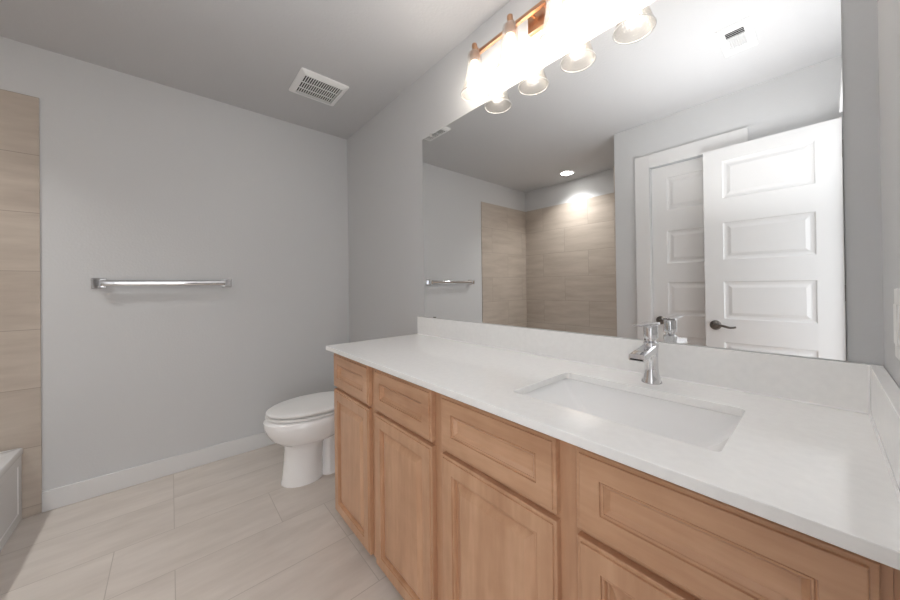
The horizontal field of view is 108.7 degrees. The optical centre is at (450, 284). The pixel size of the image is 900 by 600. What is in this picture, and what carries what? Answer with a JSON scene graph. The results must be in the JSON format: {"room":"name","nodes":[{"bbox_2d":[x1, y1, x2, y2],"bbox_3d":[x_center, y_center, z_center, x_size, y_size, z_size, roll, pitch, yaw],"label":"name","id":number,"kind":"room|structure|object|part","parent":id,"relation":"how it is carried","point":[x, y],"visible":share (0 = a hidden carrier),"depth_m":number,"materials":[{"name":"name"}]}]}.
{"room":"bathroom","nodes":[
{"label":"bathroom","id":0,"kind":"room"},
{"bbox_2d":[0,36,348,491],"bbox_3d":[-1.874,-0.032,1.979,2.791,2.414,0.120,-1,0,-41],"label":"wall","id":1,"kind":"structure","parent":0,"point":[141,179],"depth_m":2.01,"materials":[{"name":"grey paint"}]},
{"bbox_2d":[0,89,41,517],"bbox_3d":[-2.457,0.106,1.387,0.876,2.148,0.008,-1,0,-41],"label":"tiled wall","id":2,"kind":"structure","parent":1,"relation":"attached to","point":[20,288],"depth_m":1.63,"materials":[{"name":"beige tile"}]},
{"bbox_2d":[42,432,274,512],"bbox_3d":[-1.481,1.119,2.212,1.665,0.104,0.014,-1,0,-41],"label":"baseboard","id":3,"kind":"structure","parent":1,"relation":"attached to","point":[69,494],"depth_m":1.92,"materials":[{"name":"white paint"}]},
{"bbox_2d":[91,278,231,288],"bbox_3d":[-1.729,-0.011,1.981,0.650,0.058,0.066,-1,0,-41],"label":"towel bar","id":4,"kind":"object","parent":1,"relation":"attached to","point":[95,282],"visible":1,"depth_m":1.93,"materials":[{"name":"silver metal"}]},
{"bbox_3d":[-1.952,-0.009,1.787,0.058,0.058,0.066,-1,0,-41],"label":"post","id":5,"kind":"part","parent":4,"relation":"part of","materials":[{"name":"silver metal"}]},
{"bbox_3d":[-1.716,-0.011,1.967,0.563,0.036,0.020,-1,0,-41],"label":"rail","id":6,"kind":"part","parent":4,"relation":"part of","materials":[{"name":"silver metal"}]},
{"bbox_3d":[-1.505,-0.013,2.175,0.058,0.058,0.066,-1,0,-41],"label":"post","id":7,"kind":"part","parent":4,"relation":"part of","materials":[{"name":"silver metal"}]},
{"bbox_2d":[0,443,403,599],"bbox_3d":[-0.434,1.209,0.330,2.791,0.120,4.468,-1,0,-41],"label":"floor","id":8,"kind":"structure","parent":0,"point":[228,528],"depth_m":1.44,"materials":[{"name":"beige tile"}]},
{"bbox_2d":[0,448,22,551],"bbox_3d":[-1.973,0.992,0.795,0.819,0.358,1.496,-1,0,-41],"label":"bathtub","id":9,"kind":"object","parent":8,"relation":"on","point":[10,460],"visible":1,"depth_m":1.52,"materials":[{"name":"white ceramic"}]},
{"bbox_2d":[263,391,334,487],"bbox_3d":[-0.766,0.810,2.063,0.753,0.702,0.424,-1,0,-41],"label":"toilet","id":10,"kind":"object","parent":8,"relation":"on","point":[304,425],"visible":0.59,"depth_m":1.86,"materials":[{"name":"white ceramic"}]},
{"bbox_3d":[-0.851,0.761,1.990,0.511,0.019,0.366,-1,0,-41],"label":"seat","id":11,"kind":"part","parent":10,"relation":"part of","materials":[{"name":"white plastic"}]},
{"bbox_3d":[-0.848,0.735,1.993,0.512,0.028,0.356,-1,0,-41],"label":"lid","id":12,"kind":"part","parent":10,"relation":"part of","materials":[{"name":"white plastic"}]},
{"bbox_2d":[334,353,899,599],"bbox_3d":[0.173,0.728,1.142,0.532,0.833,1.684,-1,0,-41],"label":"vanity cabinet","id":13,"kind":"object","parent":8,"relation":"on","point":[452,499],"visible":0.93,"depth_m":0.74,"materials":[{"name":"brown wood"}]},
{"bbox_3d":[-0.453,0.419,1.470,0.020,0.161,0.372,-1,0,-41],"label":"drawer","id":14,"kind":"part","parent":13,"relation":"part of","materials":[{"name":"brown wood"}]},
{"bbox_3d":[-0.447,0.813,1.468,0.020,0.598,0.372,-1,0,-41],"label":"door","id":15,"kind":"part","parent":13,"relation":"part of","materials":[{"name":"brown wood"}]},
{"bbox_3d":[-0.177,0.414,1.152,0.020,0.161,0.374,-1,0,-41],"label":"drawer","id":16,"kind":"part","parent":13,"relation":"part of","materials":[{"name":"brown wood"}]},
{"bbox_3d":[-0.172,0.808,1.150,0.020,0.598,0.374,-1,0,-41],"label":"door","id":17,"kind":"part","parent":13,"relation":"part of","materials":[{"name":"brown wood"}]},
{"bbox_3d":[0.103,0.409,0.830,0.020,0.161,0.383,-1,0,-41],"label":"drawer","id":18,"kind":"part","parent":13,"relation":"part of","materials":[{"name":"brown wood"}]},
{"bbox_3d":[0.108,0.803,0.828,0.020,0.598,0.383,-1,0,-41],"label":"door","id":19,"kind":"part","parent":13,"relation":"part of","materials":[{"name":"brown wood"}]},
{"bbox_2d":[326,316,899,569],"bbox_3d":[0.155,0.248,1.148,0.573,0.126,1.705,-1,0,-41],"label":"countertop","id":20,"kind":"structure","parent":13,"relation":"on","point":[813,450],"depth_m":0.71,"materials":[{"name":"white stone"}]},
{"bbox_2d":[522,378,740,451],"bbox_3d":[0.420,0.358,0.803,0.334,0.102,0.490,-1,0,-41],"label":"sink","id":21,"kind":"object","parent":20,"relation":"in","point":[711,430],"visible":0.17,"depth_m":0.88,"materials":[{"name":"white ceramic"}]},
{"bbox_2d":[629,321,661,384],"bbox_3d":[0.553,0.196,0.912,0.142,0.177,0.053,-1,0,-41],"label":"faucet","id":22,"kind":"object","parent":20,"relation":"on","point":[647,353],"visible":1,"depth_m":0.92,"materials":[{"name":"silver metal"}]},
{"bbox_3d":[0.545,0.188,0.905,0.118,0.034,0.039,-1,0,-41],"label":"spout","id":23,"kind":"part","parent":22,"relation":"part of","materials":[{"name":"silver metal"}]},
{"bbox_3d":[0.549,0.112,0.909,0.135,0.010,0.037,-1,0,-41],"label":"lever","id":24,"kind":"part","parent":22,"relation":"part of","materials":[{"name":"silver metal"}]},
{"bbox_3d":[0.586,0.138,0.941,0.037,0.040,0.037,-1,0,-41],"label":"handle","id":25,"kind":"part","parent":22,"relation":"part of","materials":[{"name":"silver metal"}]},
{"bbox_3d":[0.383,0.798,0.510,0.020,0.598,0.368,-1,0,-41],"label":"door","id":26,"kind":"part","parent":13,"relation":"part of","materials":[{"name":"brown wood"}]},
{"bbox_3d":[0.378,0.404,0.512,0.020,0.161,0.368,-1,0,-41],"label":"drawer","id":27,"kind":"part","parent":13,"relation":"part of","materials":[{"name":"brown wood"}]},
{"bbox_2d":[0,0,510,138],"bbox_3d":[-0.951,-1.316,0.902,2.791,0.120,2.988,-1,0,-41],"label":"ceiling","id":28,"kind":"structure","parent":0,"point":[245,54],"depth_m":1.66,"materials":[{"name":"grey paint"}]},
{"bbox_2d":[289,67,348,105],"bbox_3d":[-0.836,-1.243,2.054,0.288,0.018,0.281,-1,0,-41],"label":"exhaust fan","id":29,"kind":"object","parent":28,"relation":"attached to","point":[307,81],"visible":1,"depth_m":2.03,"materials":[{"name":"white plastic"}]},
{"bbox_2d":[347,0,884,366],"bbox_3d":[0.113,-0.059,1.725,0.120,2.414,2.868,-1,0,-41],"label":"wall","id":30,"kind":"structure","parent":0,"point":[385,159],"depth_m":1.61,"materials":[{"name":"grey paint"}]},
{"bbox_2d":[461,0,637,102],"bbox_3d":[0.324,-1.006,1.264,0.153,0.245,0.755,-1,0,-41],"label":"vanity light","id":31,"kind":"object","parent":30,"relation":"attached to","point":[545,13],"visible":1,"depth_m":1.32,"materials":[{"name":"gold metal"}]},
{"bbox_2d":[470,42,479,65],"bbox_3d":[0.118,-1.070,1.496,0.060,0.094,0.047,-1,0,-41],"label":"socket","id":32,"kind":"object","parent":31,"relation":"attached to","point":[475,52],"depth_m":1.48,"materials":[{"name":"orange metal"}]},
{"bbox_3d":[0.114,-0.976,1.492,0.041,0.094,0.041,-1,0,-41],"label":"bulb","id":33,"kind":"part","parent":31,"relation":"part of","materials":[{"name":"white glass"}]},
{"bbox_2d":[504,13,515,40],"bbox_3d":[0.253,-1.073,1.341,0.060,0.094,0.047,-1,0,-41],"label":"socket","id":34,"kind":"object","parent":31,"relation":"attached to","point":[510,26],"depth_m":1.32,"materials":[{"name":"orange metal"}]},
{"bbox_3d":[0.249,-0.978,1.336,0.041,0.094,0.041,-1,0,-41],"label":"bulb","id":35,"kind":"part","parent":31,"relation":"part of","materials":[{"name":"white glass"}]},
{"bbox_3d":[0.373,-1.086,1.307,0.022,0.087,0.124,-1,0,-41],"label":"plate","id":36,"kind":"part","parent":31,"relation":"part of","materials":[{"name":"orange metal"}]},
{"bbox_3d":[0.386,-0.981,1.179,0.041,0.094,0.041,-1,0,-41],"label":"bulb","id":37,"kind":"part","parent":31,"relation":"part of","materials":[{"name":"white glass"}]},
{"bbox_2d":[422,0,847,360],"bbox_3d":[0.364,-0.353,1.333,0.009,1.070,1.602,-1,0,-41],"label":"wall mirror","id":38,"kind":"object","parent":30,"relation":"attached to","point":[681,167],"visible":0.96,"depth_m":0.99,"materials":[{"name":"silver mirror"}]},
{"bbox_2d":[417,316,883,411],"bbox_3d":[0.365,0.236,1.329,0.018,0.105,1.705,-1,0,-41],"label":"backsplash","id":39,"kind":"structure","parent":30,"relation":"attached to","point":[842,384],"depth_m":0.91,"materials":[{"name":"white stone"}]},
{"bbox_2d":[877,0,899,387],"bbox_3d":[0.272,-0.069,0.044,1.843,2.414,0.120,-1,0,-41],"label":"wall","id":40,"kind":"structure","parent":0,"point":[888,10],"depth_m":0.60,"materials":[{"name":"grey paint"}]},
{"bbox_2d":[893,288,899,359],"bbox_3d":[0.711,0.065,0.508,0.116,0.116,0.008,-1,0,-41],"label":"light switch","id":41,"kind":"object","parent":40,"relation":"attached to","point":[896,306],"visible":1,"depth_m":0.52,"materials":[{"name":"white plastic"}]}
]}

